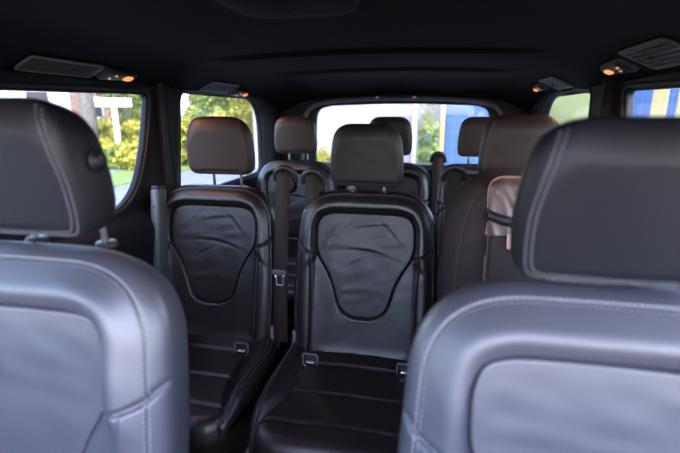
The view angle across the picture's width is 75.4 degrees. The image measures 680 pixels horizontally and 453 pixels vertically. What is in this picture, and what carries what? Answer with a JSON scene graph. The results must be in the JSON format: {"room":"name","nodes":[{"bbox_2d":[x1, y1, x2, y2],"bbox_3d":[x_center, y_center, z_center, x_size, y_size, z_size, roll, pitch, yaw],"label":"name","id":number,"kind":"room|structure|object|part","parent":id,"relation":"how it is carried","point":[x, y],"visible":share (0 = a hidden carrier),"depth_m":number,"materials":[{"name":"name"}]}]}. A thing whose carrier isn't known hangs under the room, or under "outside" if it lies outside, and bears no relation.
{"room":"vehicle interior","nodes":[
{"label":"vehicle interior","id":0,"kind":"room"},
{"bbox_2d":[0,71,281,241],"bbox_3d":[-0.891,0.229,1.347,0.030,1.468,4.518,3,15,11],"label":"window frame","id":1,"kind":"structure","parent":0,"point":[153,171],"depth_m":1.77,"materials":[{"name":"plastic"}]},
{"bbox_2d":[0,81,150,215],"bbox_3d":[-0.833,-0.236,1.461,0.016,0.461,0.742,3,15,11],"label":"trim","id":2,"kind":"structure","parent":1,"relation":"attached to","point":[2,83],"depth_m":1.51,"materials":[{"name":"black plastic"}]},
{"bbox_2d":[48,204,154,266],"bbox_3d":[-0.912,0.432,1.046,0.061,0.648,1.820,3,15,11],"label":"trim","id":3,"kind":"structure","parent":1,"relation":"attached to","point":[134,230],"depth_m":1.61,"materials":[{"name":"plastic"}]},
{"bbox_2d":[154,82,177,193],"bbox_3d":[-0.738,-0.333,1.872,0.055,0.560,0.065,3,15,11],"label":"trim","id":4,"kind":"structure","parent":1,"relation":"attached to","point":[162,97],"depth_m":1.84,"materials":[{"name":"plastic"}]},
{"bbox_2d":[178,89,263,186],"bbox_3d":[-0.629,-0.486,2.451,0.016,0.524,1.074,3,15,11],"label":"trim","id":5,"kind":"structure","parent":1,"relation":"attached to","point":[182,90],"depth_m":2.00,"materials":[{"name":"black plastic"}]},
{"bbox_2d":[276,318,293,365],"bbox_3d":[-0.020,0.994,1.363,1.860,0.040,4.500,3,15,11],"label":"floor","id":6,"kind":"structure","parent":0,"point":[282,350],"depth_m":2.53,"materials":[{"name":"carpet"}]},
{"bbox_2d":[0,97,188,452],"bbox_3d":[-0.577,0.482,0.644,0.545,1.303,0.696,3,15,11],"label":"seat","id":7,"kind":"object","parent":6,"relation":"on","point":[94,340],"visible":1,"depth_m":0.72,"materials":[{"name":"grey leather"}]},
{"bbox_3d":[-0.545,0.333,0.773,0.342,0.397,0.034,3,3,11],"label":"panel","id":8,"kind":"part","parent":7,"relation":"part of","materials":[{"name":"grey leather"}]},
{"bbox_3d":[-0.547,0.360,0.768,0.545,0.660,0.083,3,3,11],"label":"backrest","id":9,"kind":"part","parent":7,"relation":"part of","materials":[{"name":"grey leather"}]},
{"bbox_3d":[-0.426,0.004,0.791,0.012,0.123,0.022,3,15,11],"label":"headrest post","id":10,"kind":"part","parent":7,"relation":"part of","materials":[{"name":"silver metal"}]},
{"bbox_2d":[167,116,297,452],"bbox_3d":[-0.545,0.248,1.631,0.622,1.270,0.777,5,15,17],"label":"seat","id":11,"kind":"object","parent":6,"relation":"on","point":[228,244],"visible":0.69,"depth_m":1.73,"materials":[{"name":"black leather"}]},
{"bbox_2d":[151,185,167,279],"bbox_3d":[-0.725,0.041,1.768,0.036,0.413,0.122,3,15,11],"label":"side armrest","id":12,"kind":"object","parent":11,"relation":"attached to","point":[158,193],"visible":0.79,"depth_m":1.75,"materials":[{"name":"grey plastic"}]},
{"bbox_3d":[-0.516,0.112,1.800,0.374,0.403,0.033,3,4,11],"label":"panel","id":13,"kind":"part","parent":11,"relation":"part of","materials":[{"name":"black leather"}]},
{"bbox_3d":[-0.518,0.173,1.801,0.545,0.690,0.083,3,4,11],"label":"backrest","id":14,"kind":"part","parent":11,"relation":"part of","materials":[{"name":"black leather"}]},
{"bbox_2d":[188,334,276,441],"bbox_3d":[-0.574,0.529,1.605,0.605,0.106,0.540,3,16,11],"label":"seat cushion","id":15,"kind":"object","parent":11,"relation":"on","point":[227,372],"depth_m":1.54,"materials":[{"name":"black leather"}]},
{"bbox_2d":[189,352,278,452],"bbox_3d":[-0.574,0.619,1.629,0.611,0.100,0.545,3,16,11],"label":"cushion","id":16,"kind":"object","parent":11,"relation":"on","point":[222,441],"depth_m":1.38,"materials":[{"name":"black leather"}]},
{"bbox_3d":[-0.571,0.725,1.671,0.415,0.300,0.352,3,15,11],"label":"seat frame","id":17,"kind":"part","parent":11,"relation":"part of","materials":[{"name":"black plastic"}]},
{"bbox_3d":[-0.402,-0.202,1.791,0.012,0.145,0.022,3,15,11],"label":"headrest post","id":18,"kind":"part","parent":11,"relation":"part of","materials":[{"name":"silver metal"}]},
{"bbox_2d":[236,342,246,353],"bbox_3d":[-0.378,0.467,1.698,0.044,0.044,0.014,3,15,11],"label":"socket","id":19,"kind":"object","parent":11,"relation":"attached to","point":[241,347],"depth_m":1.69,"materials":[{"name":"black plastic"}]},
{"bbox_3d":[-0.233,0.207,1.702,0.041,0.047,0.006,3,15,11],"label":"tongue plate","id":20,"kind":"part","parent":11,"relation":"part of","materials":[{"name":"silver metal"}]},
{"bbox_2d":[257,117,337,318],"bbox_3d":[-0.318,0.004,2.599,0.611,1.265,0.747,3,15,11],"label":"seat","id":21,"kind":"object","parent":6,"relation":"on","point":[292,135],"visible":0.37,"depth_m":2.69,"materials":[{"name":"black leather"}]},
{"bbox_3d":[-0.280,-0.133,2.762,0.374,0.403,0.033,3,4,11],"label":"panel","id":22,"kind":"part","parent":21,"relation":"part of","materials":[{"name":"black leather"}]},
{"bbox_2d":[287,303,293,318],"bbox_3d":[-0.338,0.373,2.591,0.611,0.100,0.545,3,16,11],"label":"cushion","id":23,"kind":"object","parent":21,"relation":"on","point":[290,306],"depth_m":2.31,"materials":[{"name":"black leather"}]},
{"bbox_2d":[287,258,295,303],"bbox_3d":[-0.338,0.283,2.567,0.605,0.106,0.540,3,16,11],"label":"seat cushion","id":24,"kind":"object","parent":21,"relation":"on","point":[291,261],"depth_m":2.45,"materials":[{"name":"black leather"}]},
{"bbox_3d":[-0.282,-0.072,2.763,0.545,0.690,0.083,3,4,11],"label":"backrest","id":25,"kind":"part","parent":21,"relation":"part of","materials":[{"name":"black leather"}]},
{"bbox_2d":[248,124,436,452],"bbox_3d":[0.053,0.294,1.497,0.611,1.246,0.747,3,15,11],"label":"seat","id":26,"kind":"object","parent":6,"relation":"on","point":[366,271],"visible":0.9,"depth_m":1.60,"materials":[{"name":"black leather"}]},
{"bbox_2d":[305,352,315,364],"bbox_3d":[-0.108,0.487,1.621,0.044,0.044,0.014,3,15,11],"label":"socket","id":27,"kind":"object","parent":26,"relation":"attached to","point":[310,358],"depth_m":1.61,"materials":[{"name":"black plastic"}]},
{"bbox_2d":[249,341,407,452],"bbox_3d":[0.033,0.565,1.462,0.605,0.106,0.540,3,16,11],"label":"seat cushion","id":28,"kind":"object","parent":26,"relation":"on","point":[323,396],"depth_m":1.42,"materials":[{"name":"black leather"}]},
{"bbox_3d":[0.088,0.210,1.658,0.545,0.690,0.083,3,4,11],"label":"backrest","id":29,"kind":"part","parent":26,"relation":"part of","materials":[{"name":"black leather"}]},
{"bbox_3d":[0.091,0.148,1.658,0.374,0.403,0.033,3,4,11],"label":"panel","id":30,"kind":"part","parent":26,"relation":"part of","materials":[{"name":"black leather"}]},
{"bbox_2d":[398,362,406,374],"bbox_3d":[0.229,0.503,1.555,0.044,0.044,0.014,3,15,11],"label":"seat belt buckle","id":31,"kind":"object","parent":26,"relation":"attached to","point":[402,370],"depth_m":1.55,"materials":[{"name":"black plastic"}]},
{"bbox_2d":[345,117,431,209],"bbox_3d":[0.246,0.031,2.490,0.611,1.265,0.747,3,15,11],"label":"seat","id":32,"kind":"object","parent":6,"relation":"on","point":[416,181],"visible":0.12,"depth_m":2.57,"materials":[{"name":"black leather"}]},
{"bbox_3d":[0.284,-0.106,2.653,0.374,0.403,0.033,3,4,11],"label":"panel","id":33,"kind":"part","parent":32,"relation":"part of","materials":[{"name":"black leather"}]},
{"bbox_3d":[0.281,-0.044,2.654,0.545,0.690,0.083,3,4,11],"label":"backrest","id":34,"kind":"part","parent":32,"relation":"part of","materials":[{"name":"black leather"}]},
{"bbox_2d":[429,117,494,302],"bbox_3d":[0.756,0.057,2.391,0.611,1.265,0.747,3,15,11],"label":"seat","id":35,"kind":"object","parent":6,"relation":"on","point":[471,130],"visible":0.13,"depth_m":2.54,"materials":[{"name":"black leather"}]},
{"bbox_2d":[436,269,438,302],"bbox_3d":[0.736,0.337,2.359,0.605,0.106,0.540,3,16,11],"label":"seat cushion","id":36,"kind":"object","parent":35,"relation":"on","point":[437,269],"depth_m":2.46,"materials":[{"name":"black leather"}]},
{"bbox_3d":[0.791,-0.019,2.555,0.545,0.690,0.083,3,4,11],"label":"backrest","id":37,"kind":"part","parent":35,"relation":"part of","materials":[{"name":"black leather"}]},
{"bbox_2d":[437,115,558,301],"bbox_3d":[0.595,0.300,1.413,0.611,1.276,0.747,3,15,11],"label":"seat","id":38,"kind":"object","parent":6,"relation":"on","point":[507,141],"visible":0.08,"depth_m":1.48,"materials":[{"name":"black leather"}]},
{"bbox_2d":[398,116,679,452],"bbox_3d":[0.320,0.533,0.498,0.545,1.276,0.696,3,15,11],"label":"seat","id":39,"kind":"object","parent":6,"relation":"on","point":[548,365],"visible":1,"depth_m":0.60,"materials":[{"name":"grey leather"}]},
{"bbox_3d":[0.350,0.412,0.623,0.545,0.660,0.083,3,3,11],"label":"backrest","id":40,"kind":"part","parent":39,"relation":"part of","materials":[{"name":"grey leather"}]},
{"bbox_3d":[0.352,0.386,0.628,0.342,0.397,0.034,3,3,11],"label":"panel","id":41,"kind":"part","parent":39,"relation":"part of","materials":[{"name":"grey leather"}]},
{"bbox_2d":[0,0,679,111],"bbox_3d":[0.061,-0.476,1.406,1.840,0.282,3.695,3,15,11],"label":"ceiling","id":42,"kind":"structure","parent":0,"point":[493,49],"depth_m":1.29,"materials":[{"name":"black fabric"}]},
{"bbox_2d":[13,54,104,77],"bbox_3d":[-0.801,-0.461,1.274,0.070,0.039,0.277,3,15,11],"label":"ceiling vent","id":43,"kind":"object","parent":42,"relation":"in","point":[31,63],"visible":1,"depth_m":1.25,"materials":[{"name":"black plastic"}]},
{"bbox_2d":[95,67,136,80],"bbox_3d":[-0.758,-0.517,1.503,0.058,0.039,0.173,2,14,7],"label":"recessed light","id":44,"kind":"object","parent":42,"relation":"in","point":[108,73],"visible":1,"depth_m":1.47,"materials":[{"name":"black plastic"}]},
{"bbox_2d":[199,81,238,93],"bbox_3d":[-0.607,-0.703,2.229,0.083,0.045,0.307,3,15,11],"label":"ceiling vent","id":45,"kind":"object","parent":42,"relation":"in","point":[215,87],"visible":1,"depth_m":2.21,"materials":[{"name":"black plastic"}]},
{"bbox_2d":[230,89,248,96],"bbox_3d":[-0.564,-0.764,2.520,0.049,0.037,0.205,4,15,14],"label":"recessed light","id":46,"kind":"object","parent":42,"relation":"in","point":[237,92],"visible":1,"depth_m":2.47,"materials":[{"name":"black plastic"}]},
{"bbox_2d":[214,0,358,18],"bbox_3d":[-0.092,-0.399,0.741,0.236,0.062,0.210,3,15,11],"label":"console","id":47,"kind":"object","parent":42,"relation":"attached to","point":[266,9],"visible":1,"depth_m":0.75,"materials":[{"name":"plastic"}]},
{"bbox_2d":[374,95,417,98],"bbox_3d":[0.379,-0.883,2.998,0.300,0.022,0.035,3,15,11],"label":"recessed light","id":48,"kind":"object","parent":42,"relation":"in","point":[375,96],"visible":1,"depth_m":2.99,"materials":[{"name":"black plastic"}]},
{"bbox_2d":[532,83,548,91],"bbox_3d":[1.073,-0.753,2.386,0.058,0.037,0.204,2,14,8],"label":"recessed light","id":49,"kind":"object","parent":42,"relation":"in","point":[537,87],"visible":1,"depth_m":2.32,"materials":[{"name":"black plastic"}]},
{"bbox_2d":[539,76,573,89],"bbox_3d":[1.013,-0.674,2.071,0.099,0.050,0.267,3,15,11],"label":"ceiling vent","id":50,"kind":"object","parent":42,"relation":"in","point":[554,82],"visible":1,"depth_m":2.04,"materials":[{"name":"black plastic"}]},
{"bbox_2d":[600,58,639,74],"bbox_3d":[0.861,-0.499,1.380,0.067,0.041,0.194,2,14,8],"label":"reading lamp","id":51,"kind":"object","parent":42,"relation":"attached to","point":[618,65],"visible":1,"depth_m":1.32,"materials":[{"name":"black plastic"}]},
{"bbox_2d":[618,36,679,69],"bbox_3d":[0.805,-0.435,1.112,0.108,0.053,0.257,3,15,11],"label":"ceiling vent","id":52,"kind":"object","parent":42,"relation":"in","point":[661,52],"visible":1,"depth_m":1.11,"materials":[{"name":"black plastic"}]},
{"bbox_2d":[280,96,527,189],"bbox_3d":[0.415,-0.251,3.292,1.824,1.444,0.054,3,15,11],"label":"wall","id":53,"kind":"structure","parent":0,"point":[298,110],"depth_m":3.17,"materials":[{"name":"plastic"}]},
{"bbox_2d":[323,162,449,171],"bbox_3d":[0.405,-0.432,3.195,1.500,0.050,0.080,3,15,11],"label":"trim","id":54,"kind":"structure","parent":53,"relation":"attached to","point":[427,167],"depth_m":3.12,"materials":[{"name":"black plastic"}]},
{"bbox_2d":[300,96,503,159],"bbox_3d":[0.419,-0.652,3.115,1.466,0.525,0.032,3,15,11],"label":"trim","id":55,"kind":"structure","parent":53,"relation":"attached to","point":[496,107],"depth_m":3.03,"materials":[{"name":"grey plastic"}]},
{"bbox_2d":[438,169,609,301],"bbox_3d":[0.570,0.160,1.376,0.507,0.655,0.277,3,15,11],"label":"seat back","id":56,"kind":"object","parent":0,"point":[475,247],"visible":0.14,"depth_m":1.32,"materials":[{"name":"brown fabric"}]},
{"bbox_3d":[0.559,0.159,1.296,0.260,0.602,0.028,3,6,11],"label":"satin panel","id":57,"kind":"part","parent":56,"relation":"part of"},
{"bbox_2d":[528,72,679,116],"bbox_3d":[0.851,0.315,1.010,0.030,1.468,4.518,3,15,11],"label":"wall","id":58,"kind":"structure","parent":0,"point":[537,109],"depth_m":1.54,"materials":[{"name":"plastic"}]},
{"bbox_2d":[542,88,591,116],"bbox_3d":[1.110,-0.426,2.220,0.016,0.523,0.856,3,15,11],"label":"trim","id":59,"kind":"structure","parent":58,"relation":"attached to","point":[579,89],"depth_m":1.88,"materials":[{"name":"black plastic"}]},
{"bbox_2d":[598,78,616,115],"bbox_3d":[0.982,-0.277,1.653,0.055,0.560,0.065,3,15,11],"label":"trim","id":60,"kind":"structure","parent":58,"relation":"attached to","point":[609,86],"depth_m":1.58,"materials":[{"name":"plastic"}]},
{"bbox_2d":[615,284,679,289],"bbox_3d":[0.740,0.514,0.726,0.061,0.648,1.820,3,15,11],"label":"trim","id":61,"kind":"structure","parent":58,"relation":"attached to","point":[615,284],"depth_m":1.11,"materials":[{"name":"plastic"}]},
{"bbox_2d":[621,79,679,115],"bbox_3d":[0.893,-0.159,1.170,0.016,0.466,0.832,3,15,11],"label":"trim","id":62,"kind":"structure","parent":58,"relation":"attached to","point":[672,81],"depth_m":1.33,"materials":[{"name":"black plastic"}]},
{"label":"outside","id":63,"kind":"structure","parent":0,"visible":0},
{"bbox_2d":[114,169,256,204],"bbox_3d":[1.734,-0.689,9.991,160.000,0.100,140.000,3,15,11],"label":"ground","id":64,"kind":"structure","parent":63,"point":[188,176],"depth_m":12.20,"materials":[{"name":"concrete"}]},
{"bbox_2d":[77,93,99,137],"bbox_3d":[-9.466,-5.410,16.165,0.656,6.022,0.656,3,15,11],"label":"bare trunk","id":65,"kind":"object","parent":64,"relation":"on","point":[85,100],"visible":0.26,"depth_m":16.25,"materials":[{"name":"grey plant"}]},
{"bbox_2d":[68,93,140,127],"bbox_3d":[-17.618,-9.144,32.756,9.100,5.040,4.500,-10,18,-35],"label":"house","id":66,"kind":"structure","parent":64,"relation":"on","point":[73,98],"depth_m":30.87,"materials":[{"name":"grey plastic"}]},
{"bbox_2d":[317,146,330,161],"bbox_3d":[-0.486,-1.606,11.442,1.436,0.989,1.333,-8,17,-30],"label":"hedge","id":67,"kind":"object","parent":64,"relation":"on","point":[320,157],"visible":0.07,"depth_m":11.26,"materials":[{"name":"yellow plant"}]},
{"bbox_2d":[253,104,440,169],"bbox_3d":[0.507,-5.575,14.786,5.840,7.000,4.000,3,15,11],"label":"building","id":68,"kind":"structure","parent":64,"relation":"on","point":[331,118],"depth_m":13.25,"materials":[{"name":"white"}]},
{"bbox_2d":[411,104,417,162],"bbox_3d":[1.724,-3.312,9.956,0.232,5.000,0.232,3,15,11],"label":"lamp pole","id":69,"kind":"structure","parent":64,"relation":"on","point":[414,114],"depth_m":10.19,"materials":[{"name":"white metal"}]},
{"bbox_2d":[415,104,440,163],"bbox_3d":[2.171,-2.005,10.834,0.671,2.042,0.688,3,15,11],"label":"bush","id":70,"kind":"object","parent":64,"relation":"on","point":[423,154],"visible":0.72,"depth_m":10.69,"materials":[{"name":"green plant"}]},
{"bbox_2d":[439,104,445,151],"bbox_3d":[2.592,-3.546,10.874,0.360,5.000,0.360,3,15,11],"label":"column","id":71,"kind":"structure","parent":64,"relation":"on","point":[443,107],"depth_m":11.09,"materials":[{"name":"beige paint"}]},
{"bbox_2d":[443,105,488,163],"bbox_3d":[4.263,-5.012,12.577,2.300,7.000,4.000,3,15,11],"label":"building","id":72,"kind":"structure","parent":64,"relation":"on","point":[455,114],"depth_m":11.37,"materials":[{"name":"blue"}]},
{"bbox_2d":[549,93,589,123],"bbox_3d":[8.499,-6.052,16.174,3.500,7.240,3.500,8,16,28],"label":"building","id":73,"kind":"structure","parent":64,"relation":"on","point":[570,107],"depth_m":15.21,"materials":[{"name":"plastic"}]},
{"bbox_2d":[633,88,679,115],"bbox_3d":[8.352,-3.930,11.898,2.100,5.240,1.700,12,19,40],"label":"shed","id":74,"kind":"object","parent":64,"relation":"on","point":[642,101],"visible":0.02,"depth_m":11.52,"materials":[{"name":"blue plastic"}]},
{"bbox_2d":[649,89,679,115],"bbox_3d":[6.927,-1.747,8.270,0.115,2.800,2.200,-13,19,-41],"label":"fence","id":75,"kind":"object","parent":64,"relation":"on","point":[660,97],"visible":0.02,"depth_m":8.67,"materials":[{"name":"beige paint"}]},
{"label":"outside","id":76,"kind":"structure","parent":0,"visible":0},
{"bbox_2d":[110,168,189,186],"bbox_3d":[-5.474,-2.333,16.320,1.900,0.100,90.000,3,15,11],"label":"lawn strip","id":77,"kind":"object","parent":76,"point":[122,177],"depth_m":12.57,"materials":[{"name":"green plant"}]},
{"bbox_2d":[112,141,137,169],"bbox_3d":[-6.533,-2.355,14.323,1.636,1.016,1.722,-2,14,-6],"label":"shrub","id":78,"kind":"object","parent":77,"relation":"on","point":[126,154],"visible":0.45,"depth_m":13.94,"materials":[{"name":"yellow plant"}]},
{"bbox_2d":[137,124,186,152],"bbox_3d":[-6.045,-3.062,15.749,2.136,1.672,2.210,12,19,40],"label":"shrub","id":79,"kind":"object","parent":77,"relation":"on","point":[182,124],"visible":0.02,"depth_m":15.34,"materials":[{"name":"green plant"}]},
{"bbox_2d":[181,104,198,164],"bbox_3d":[-5.259,-3.154,15.239,2.210,2.100,2.380,3,15,11],"label":"shrub","id":80,"kind":"object","parent":77,"relation":"on","point":[184,157],"visible":0.16,"depth_m":14.82,"materials":[{"name":"yellow plant"}]},
{"bbox_2d":[181,105,213,162],"bbox_3d":[-4.936,-3.404,16.215,2.197,2.102,2.368,11,18,38],"label":"shrub","id":81,"kind":"object","parent":77,"relation":"on","point":[204,110],"visible":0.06,"depth_m":15.83,"materials":[{"name":"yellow plant"}]},
{"bbox_2d":[228,98,253,135],"bbox_3d":[-3.601,-6.434,20.013,4.389,6.088,3.959,3,15,11],"label":"tree","id":82,"kind":"object","parent":77,"relation":"on","point":[242,102],"visible":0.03,"depth_m":19.69,"materials":[{"name":"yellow plant"}]},
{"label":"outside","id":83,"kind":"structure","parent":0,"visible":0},
{"bbox_2d":[110,166,124,171],"bbox_3d":[-7.534,-2.425,16.721,2.300,0.100,90.000,3,15,11],"label":"path","id":84,"kind":"structure","parent":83,"point":[118,169],"depth_m":14.24,"materials":[{"name":"grey concrete"}]},
{"bbox_2d":[99,137,122,147],"bbox_3d":[-8.444,-2.601,15.299,2.197,1.013,2.145,-6,16,-23],"label":"shrub","id":85,"kind":"object","parent":84,"relation":"on","point":[104,144],"visible":0.07,"depth_m":15.20,"materials":[{"name":"yellow plant"}]},
{"bbox_2d":[103,141,133,168],"bbox_3d":[-7.410,-2.482,15.072,1.876,0.895,1.917,3,15,11],"label":"shrub","id":86,"kind":"object","parent":84,"relation":"on","point":[116,145],"visible":0.02,"depth_m":14.74,"materials":[{"name":"yellow plant"}]},
{"bbox_2d":[103,146,134,168],"bbox_3d":[-7.560,-2.291,14.523,1.784,0.800,1.543,-11,18,-38],"label":"shrub","id":87,"kind":"object","parent":84,"relation":"on","point":[110,154],"visible":0.31,"depth_m":14.08,"materials":[{"name":"green plant"}]},
{"bbox_2d":[104,117,139,142],"bbox_3d":[-8.303,-3.554,17.678,2.422,1.674,2.165,3,15,11],"label":"shrub","id":88,"kind":"object","parent":84,"relation":"on","point":[130,127],"visible":0.28,"depth_m":17.18,"materials":[{"name":"yellow plant"}]},
{"bbox_2d":[183,95,240,121],"bbox_3d":[-6.686,-5.768,23.281,3.234,3.187,3.141,-8,16,-29],"label":"tree","id":89,"kind":"object","parent":84,"relation":"on","point":[194,104],"visible":0.34,"depth_m":22.40,"materials":[{"name":"green plant"}]},
{"bbox_2d":[194,97,249,115],"bbox_3d":[-6.068,-7.795,24.769,5.615,6.377,5.041,-12,18,-39],"label":"tree","id":90,"kind":"object","parent":84,"relation":"on","point":[195,97],"visible":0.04,"depth_m":23.56,"materials":[{"name":"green plant"}]},
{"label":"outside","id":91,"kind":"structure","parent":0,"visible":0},
{"bbox_3d":[-13.761,-2.752,17.922,10.400,0.100,90.000,3,15,11],"label":"planting bed","id":92,"kind":"object","parent":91,"visible":0},
{"bbox_2d":[0,91,70,108],"bbox_3d":[-15.900,-6.035,21.165,5.100,4.740,3.500,-11,18,-37],"label":"house","id":93,"kind":"structure","parent":92,"relation":"on","point":[61,98],"depth_m":20.73,"materials":[{"name":"paint"}]},
{"bbox_2d":[97,116,126,140],"bbox_3d":[-9.897,-3.708,18.240,2.228,1.693,2.233,3,15,11],"label":"shrub","id":94,"kind":"object","parent":92,"relation":"on","point":[105,123],"visible":0.14,"depth_m":17.80,"materials":[{"name":"yellow plant"}]},
{"bbox_2d":[94,93,140,125],"bbox_3d":[-10.936,-7.277,22.924,3.830,6.283,4.134,3,15,11],"label":"tree","id":95,"kind":"object","parent":92,"relation":"on","point":[133,110],"visible":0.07,"depth_m":22.60,"materials":[{"name":"green plant"}]},
{"bbox_3d":[-10.901,-5.856,23.263,1.032,3.363,1.026,-10,18,-35],"label":"stem","id":96,"kind":"part","parent":95,"relation":"part of","materials":[{"name":"green plant"}]},
{"bbox_2d":[99,125,138,141],"bbox_3d":[-9.373,-3.689,18.472,2.047,1.542,1.907,-8,16,-28],"label":"shrub","id":97,"kind":"object","parent":92,"relation":"on","point":[100,131],"visible":0.12,"depth_m":17.93,"materials":[{"name":"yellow plant"}]},
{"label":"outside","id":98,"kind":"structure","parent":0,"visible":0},
{"bbox_2d":[181,161,189,167],"bbox_3d":[-3.280,-5.191,27.451,6.100,0.100,26.600,3,15,11],"label":"bed","id":99,"kind":"object","parent":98,"point":[183,164],"depth_m":15.09,"materials":[{"name":"green plant"}]},
{"bbox_2d":[94,98,131,144],"bbox_3d":[-8.169,-3.494,16.117,1.200,2.310,0.140,-5,15,-18],"label":"roadside sign","id":100,"kind":"object","parent":99,"relation":"on","point":[113,103],"visible":0.7,"depth_m":15.90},
{"bbox_3d":[-8.175,-3.397,16.162,0.170,2.100,0.100,-5,15,-18],"label":"sign post","id":101,"kind":"part","parent":100,"relation":"part of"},
{"bbox_2d":[204,105,253,141],"bbox_3d":[-4.056,-3.436,16.257,2.405,2.143,2.390,12,18,38],"label":"shrub","id":102,"kind":"object","parent":99,"relation":"on","point":[249,124],"visible":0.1,"depth_m":15.94,"materials":[{"name":"yellow plant"}]},
{"bbox_2d":[228,102,254,150],"bbox_3d":[-3.604,-4.037,18.113,2.228,2.388,2.294,3,15,11],"label":"shrub","id":103,"kind":"object","parent":99,"relation":"on","point":[245,107],"visible":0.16,"depth_m":17.64,"materials":[{"name":"yellow plant"}]}
]}

